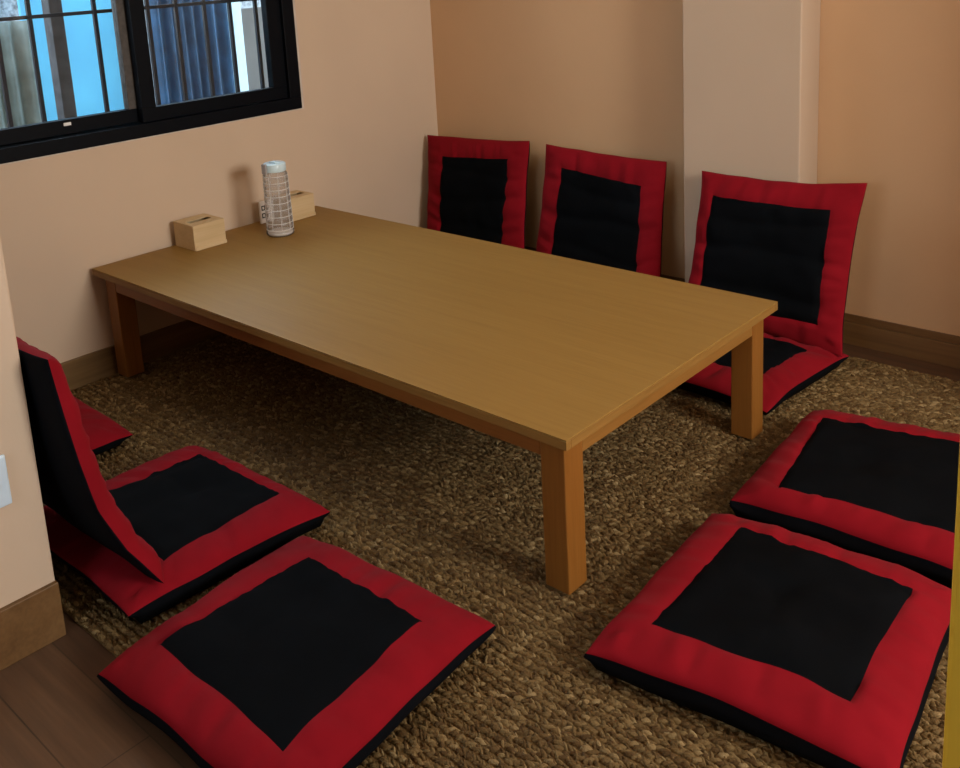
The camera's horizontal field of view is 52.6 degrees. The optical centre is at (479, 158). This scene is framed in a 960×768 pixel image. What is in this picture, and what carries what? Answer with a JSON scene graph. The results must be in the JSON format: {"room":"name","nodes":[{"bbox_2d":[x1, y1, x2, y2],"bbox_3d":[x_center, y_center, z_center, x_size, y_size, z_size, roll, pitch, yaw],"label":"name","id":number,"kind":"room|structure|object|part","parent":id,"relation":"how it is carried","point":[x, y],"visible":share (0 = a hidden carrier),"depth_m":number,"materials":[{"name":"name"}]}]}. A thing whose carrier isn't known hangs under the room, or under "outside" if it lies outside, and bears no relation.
{"room":"japanese dining room","nodes":[
{"label":"japanese dining room","id":0,"kind":"room"},
{"bbox_2d":[0,238,54,607],"bbox_3d":[-2.172,-0.191,1.292,1.300,2.671,2.325,8,16,41],"label":"wall","id":1,"kind":"structure","parent":0,"point":[26,566],"depth_m":1.87,"materials":[{"name":"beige paint"}]},
{"bbox_2d":[0,454,11,507],"bbox_3d":[-0.938,0.620,1.814,0.008,0.102,0.112,8,16,41],"label":"wall plate","id":2,"kind":"object","parent":1,"relation":"attached to","point":[5,493],"visible":1,"depth_m":1.85,"materials":[{"name":"white plastic"}]},
{"bbox_2d":[0,581,65,670],"bbox_3d":[-1.619,1.121,1.120,0.012,0.120,2.325,8,16,41],"label":"baseboard","id":3,"kind":"structure","parent":1,"relation":"attached to","point":[35,620],"depth_m":1.91,"materials":[{"name":"brown wood"}]},
{"bbox_2d":[0,0,437,362],"bbox_3d":[-1.054,-0.679,3.340,0.160,2.671,2.305,8,16,41],"label":"wall","id":4,"kind":"structure","parent":0,"point":[358,142],"depth_m":3.51,"materials":[{"name":"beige paint"}]},
{"bbox_2d":[0,40,13,127],"bbox_3d":[-1.499,-0.235,3.039,0.057,0.270,0.017,8,16,41],"label":"window grille","id":5,"kind":"object","parent":4,"relation":"in","point":[2,68],"depth_m":3.07,"materials":[{"name":"metal"}]},
{"bbox_2d":[0,0,111,121],"bbox_3d":[-1.369,-0.328,3.171,0.057,0.386,0.365,8,16,41],"label":"window grille","id":6,"kind":"object","parent":4,"relation":"in","point":[93,11],"depth_m":3.16,"materials":[{"name":"metal"}]},
{"bbox_2d":[60,319,223,390],"bbox_3d":[-0.928,0.587,3.542,0.012,0.099,2.291,8,16,41],"label":"baseboard","id":7,"kind":"structure","parent":4,"relation":"attached to","point":[89,368],"depth_m":3.31,"materials":[{"name":"brown wood"}]},
{"bbox_2d":[0,0,303,165],"bbox_3d":[-1.211,-0.581,3.122,0.094,1.059,1.434,8,16,41],"label":"window","id":8,"kind":"structure","parent":4,"relation":"in","point":[140,118],"depth_m":3.24,"materials":[{"name":"black metal"}]},
{"bbox_3d":[-1.416,-0.531,2.926,0.033,0.961,0.765,8,16,41],"label":"sash frame","id":9,"kind":"part","parent":8,"relation":"part of","materials":[{"name":"black metal"}]},
{"bbox_3d":[-0.959,-0.647,3.366,0.032,0.961,0.594,8,16,41],"label":"sash frame","id":10,"kind":"part","parent":8,"relation":"part of","materials":[{"name":"black metal"}]},
{"bbox_2d":[144,0,264,104],"bbox_3d":[-1.013,-0.412,3.560,0.057,0.364,0.464,8,16,41],"label":"window grille","id":11,"kind":"object","parent":4,"relation":"in","point":[203,3],"depth_m":3.57,"materials":[{"name":"metal"}]},
{"bbox_2d":[258,199,274,223],"bbox_3d":[-0.784,0.192,3.570,0.011,0.082,0.060,8,16,41],"label":"power outlet","id":12,"kind":"object","parent":4,"relation":"attached to","point":[261,205],"visible":0.7,"depth_m":3.56,"materials":[{"name":"white plastic"}]},
{"bbox_2d":[268,227,292,236],"bbox_3d":[-0.699,0.257,3.408,0.087,0.012,0.087,8,16,41],"label":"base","id":13,"kind":"object","parent":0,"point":[281,231],"depth_m":3.38,"materials":[{"name":"white plastic"}]},
{"bbox_2d":[0,343,959,767],"bbox_3d":[-0.087,1.101,1.367,4.800,0.100,4.930,8,16,41],"label":"floor","id":14,"kind":"structure","parent":0,"point":[56,712],"depth_m":1.75,"materials":[{"name":"brown wood"}]},
{"bbox_2d":[43,334,959,767],"bbox_3d":[0.303,0.803,2.406,3.353,0.016,2.162,8,16,41],"label":"woven rug","id":15,"kind":"object","parent":14,"relation":"on","point":[449,508],"visible":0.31,"depth_m":2.30,"materials":[{"name":"brown wicker"}]},
{"bbox_2d":[74,397,132,455],"bbox_3d":[-1.317,0.570,2.649,0.516,0.505,0.486,8,16,41],"label":"chair","id":16,"kind":"object","parent":15,"relation":"on","point":[104,434],"visible":0.17,"depth_m":2.68,"materials":[{"name":"red fabric"}]},
{"bbox_2d":[16,337,329,623],"bbox_3d":[-0.751,0.595,2.180,0.567,0.591,0.548,8,16,41],"label":"chair","id":17,"kind":"object","parent":15,"relation":"on","point":[152,536],"visible":0.91,"depth_m":2.07,"materials":[{"name":"red fabric"}]},
{"bbox_3d":[-0.886,0.591,2.039,0.528,0.512,0.156,8,16,41],"label":"backrest","id":18,"kind":"part","parent":17,"relation":"part of","materials":[{"name":"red fabric"}]},
{"bbox_3d":[-0.894,0.593,2.031,0.528,0.512,0.143,8,16,41],"label":"backrest","id":19,"kind":"part","parent":17,"relation":"part of","materials":[{"name":"black fabric"}]},
{"bbox_3d":[-0.720,0.811,2.248,0.567,0.043,0.488,8,16,41],"label":"seat","id":20,"kind":"part","parent":17,"relation":"part of","materials":[{"name":"red fabric"}]},
{"bbox_3d":[-0.693,0.790,2.266,0.359,0.022,0.310,8,16,41],"label":"seat panel","id":21,"kind":"part","parent":17,"relation":"part of","materials":[{"name":"black fabric"}]},
{"bbox_2d":[97,535,495,767],"bbox_3d":[-0.344,0.909,1.801,0.555,0.090,0.546,6,15,37],"label":"floor cushion","id":22,"kind":"object","parent":15,"relation":"on","point":[311,654],"visible":1,"depth_m":1.73,"materials":[{"name":"red fabric"}]},
{"bbox_3d":[-0.338,0.877,1.789,0.384,0.022,0.352,8,16,41],"label":"panel","id":23,"kind":"part","parent":22,"relation":"part of","materials":[{"name":"black fabric"}]},
{"bbox_2d":[92,206,777,594],"bbox_3d":[-0.227,0.540,2.864,1.901,0.365,0.915,8,16,41],"label":"dining table","id":24,"kind":"object","parent":15,"relation":"on","point":[546,355],"visible":0.88,"depth_m":2.53,"materials":[{"name":"laminate"}]},
{"bbox_3d":[-1.158,0.537,3.168,0.062,0.341,0.062,8,16,41],"label":"leg","id":25,"kind":"part","parent":24,"relation":"part of","materials":[{"name":"brown wood"}]},
{"bbox_2d":[173,213,226,250],"bbox_3d":[-0.958,0.250,3.326,0.126,0.086,0.122,8,16,41],"label":"tissue box","id":26,"kind":"object","parent":24,"relation":"on","point":[202,231],"visible":1,"depth_m":3.29,"materials":[{"name":"brown wood"}]},
{"bbox_3d":[-0.961,0.209,3.319,0.122,0.003,0.122,8,16,41],"label":"lid","id":27,"kind":"part","parent":26,"relation":"part of","materials":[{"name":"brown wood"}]},
{"bbox_2d":[261,160,294,236],"bbox_3d":[-0.705,0.136,3.382,0.097,0.260,0.097,8,16,41],"label":"water bottle","id":28,"kind":"object","parent":24,"relation":"on","point":[273,166],"visible":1,"depth_m":3.37,"materials":[{"name":"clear plastic"}]},
{"bbox_2d":[273,190,315,220],"bbox_3d":[-0.692,0.174,3.628,0.104,0.084,0.110,8,16,41],"label":"tissue box","id":29,"kind":"object","parent":24,"relation":"on","point":[302,202],"visible":0.77,"depth_m":3.60,"materials":[{"name":"brown wood"}]},
{"bbox_3d":[-0.695,0.134,3.621,0.100,0.003,0.110,8,16,41],"label":"lid","id":30,"kind":"part","parent":29,"relation":"part of","materials":[{"name":"brown wood"}]},
{"bbox_3d":[0.171,0.715,1.987,0.062,0.341,0.062,8,16,41],"label":"leg","id":31,"kind":"part","parent":24,"relation":"part of","materials":[{"name":"brown wood"}]},
{"bbox_3d":[0.705,0.566,2.565,0.062,0.341,0.062,8,16,41],"label":"leg","id":32,"kind":"part","parent":24,"relation":"part of","materials":[{"name":"brown wood"}]},
{"bbox_2d":[427,135,529,248],"bbox_3d":[-0.186,0.230,3.851,0.586,0.562,0.610,8,16,41],"label":"chair","id":33,"kind":"object","parent":15,"relation":"on","point":[477,188],"visible":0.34,"depth_m":3.96,"materials":[{"name":"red fabric"}]},
{"bbox_3d":[-0.038,0.174,3.993,0.363,0.378,0.078,8,16,41],"label":"backrest panel","id":34,"kind":"part","parent":33,"relation":"part of","materials":[{"name":"black fabric"}]},
{"bbox_3d":[-0.022,0.153,4.023,0.584,0.500,0.113,8,16,41],"label":"backrest","id":35,"kind":"part","parent":33,"relation":"part of","materials":[{"name":"black fabric"}]},
{"bbox_2d":[536,144,666,276],"bbox_3d":[0.281,0.295,3.434,0.568,0.557,0.609,8,16,41],"label":"chair","id":36,"kind":"object","parent":15,"relation":"on","point":[601,209],"visible":0.43,"depth_m":3.56,"materials":[{"name":"red fabric"}]},
{"bbox_3d":[0.425,0.241,3.586,0.384,0.376,0.080,8,16,41],"label":"backrest panel","id":37,"kind":"part","parent":36,"relation":"part of","materials":[{"name":"black fabric"}]},
{"bbox_2d":[584,513,951,767],"bbox_3d":[0.560,0.854,1.808,0.534,0.102,0.538,6,15,36],"label":"floor cushion","id":38,"kind":"object","parent":15,"relation":"on","point":[826,654],"visible":0.98,"depth_m":1.71,"materials":[{"name":"red fabric"}]},
{"bbox_3d":[0.561,0.819,1.789,0.359,0.026,0.382,8,16,41],"label":"panel","id":39,"kind":"part","parent":38,"relation":"part of","materials":[{"name":"black fabric"}]},
{"bbox_2d":[676,171,866,414],"bbox_3d":[0.773,0.367,2.930,0.585,0.572,0.546,8,16,41],"label":"chair","id":40,"kind":"object","parent":15,"relation":"on","point":[790,244],"visible":0.68,"depth_m":2.96,"materials":[{"name":"red fabric"}]},
{"bbox_3d":[0.781,0.576,2.957,0.341,0.023,0.258,8,16,41],"label":"seat panel","id":41,"kind":"part","parent":40,"relation":"part of","materials":[{"name":"black fabric"}]},
{"bbox_3d":[0.880,0.315,3.055,0.416,0.360,0.085,8,16,41],"label":"backrest panel","id":42,"kind":"part","parent":40,"relation":"part of","materials":[{"name":"black fabric"}]},
{"bbox_3d":[0.766,0.596,2.965,0.547,0.049,0.498,8,16,41],"label":"seat","id":43,"kind":"part","parent":40,"relation":"part of","materials":[{"name":"red fabric"}]},
{"bbox_3d":[0.911,0.302,3.067,0.574,0.516,0.120,8,16,41],"label":"backrest","id":44,"kind":"part","parent":40,"relation":"part of","materials":[{"name":"black fabric"}]},
{"bbox_2d":[729,410,959,588],"bbox_3d":[0.943,0.741,2.240,0.545,0.106,0.568,6,15,37],"label":"floor cushion","id":45,"kind":"object","parent":15,"relation":"on","point":[874,487],"visible":0.97,"depth_m":2.15,"materials":[{"name":"red fabric"}]},
{"bbox_3d":[0.934,0.702,2.219,0.391,0.021,0.386,5,14,33],"label":"panel","id":46,"kind":"part","parent":45,"relation":"part of","materials":[{"name":"black fabric"}]},
{"bbox_2d":[430,0,959,335],"bbox_3d":[1.427,-0.686,2.749,4.630,2.671,0.150,8,16,41],"label":"wall","id":47,"kind":"structure","parent":0,"point":[596,76],"depth_m":3.38,"materials":[{"name":"beige paint"}]},
{"bbox_2d":[525,246,959,368],"bbox_3d":[1.442,0.584,2.949,4.320,0.105,0.014,8,16,41],"label":"baseboard","id":48,"kind":"structure","parent":47,"relation":"attached to","point":[916,343],"depth_m":3.05,"materials":[{"name":"brown wood"}]},
{"bbox_2d":[683,0,820,282],"bbox_3d":[0.853,-0.723,3.068,0.410,2.671,0.140,8,16,41],"label":"wall pillar","id":49,"kind":"structure","parent":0,"point":[751,67],"depth_m":3.10,"materials":[{"name":"beige paint"}]},
{"bbox_3d":[0.941,-0.102,0.086,1.417,2.671,0.100,8,16,41],"label":"wall","id":50,"kind":"structure","parent":0,"visible":0},
{"bbox_2d":[942,446,959,767],"bbox_3d":[0.376,-0.177,0.588,0.100,2.671,0.100,8,16,41],"label":"trim","id":51,"kind":"structure","parent":50,"relation":"attached to","point":[951,743],"depth_m":0.69,"materials":[{"name":"yellow wood"}]},
{"label":"outside","id":52,"kind":"structure","parent":0,"visible":0},
{"bbox_3d":[-2.097,0.701,5.384,3.820,0.100,8.000,8,16,41],"label":"floor","id":53,"kind":"structure","parent":52,"visible":0},
{"bbox_2d":[0,20,41,128],"bbox_3d":[-2.067,0.248,3.705,0.041,1.470,0.885,8,16,41],"label":"sheet","id":54,"kind":"object","parent":53,"relation":"on","point":[14,35],"visible":0.13,"depth_m":3.87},
{"bbox_2d":[41,0,76,119],"bbox_3d":[-1.566,-0.412,3.605,0.060,2.750,0.050,8,16,41],"label":"timber post","id":55,"kind":"object","parent":53,"relation":"on","point":[55,31],"visible":0.2,"depth_m":3.60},
{"bbox_2d":[17,0,123,120],"bbox_3d":[-1.701,-0.522,4.163,0.020,2.750,0.500,8,16,41],"label":"sheet","id":56,"kind":"object","parent":53,"relation":"on","point":[80,36],"visible":0.22,"depth_m":4.17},
{"bbox_2d":[0,0,260,100],"bbox_3d":[-1.982,-0.473,4.974,0.100,2.350,7.000,8,16,41],"label":"wall","id":57,"kind":"structure","parent":53,"relation":"on","point":[8,8],"depth_m":4.61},
{"bbox_2d":[149,0,234,104],"bbox_3d":[-1.294,-0.082,4.526,0.052,1.700,0.387,8,16,41],"label":"curtain","id":58,"kind":"object","parent":53,"relation":"on","point":[190,17],"visible":0.22,"depth_m":4.43,"materials":[{"name":"blue fabric"}]},
{"bbox_2d":[226,2,248,92],"bbox_3d":[-1.162,-0.639,4.585,0.060,2.750,0.057,8,16,41],"label":"post","id":59,"kind":"object","parent":53,"relation":"on","point":[236,9],"visible":0.12,"depth_m":4.59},
{"bbox_2d":[241,7,268,89],"bbox_3d":[-0.750,-0.105,5.129,0.040,1.440,1.072,8,16,41],"label":"wall","id":60,"kind":"structure","parent":53,"relation":"on","point":[247,14],"depth_m":4.66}
]}

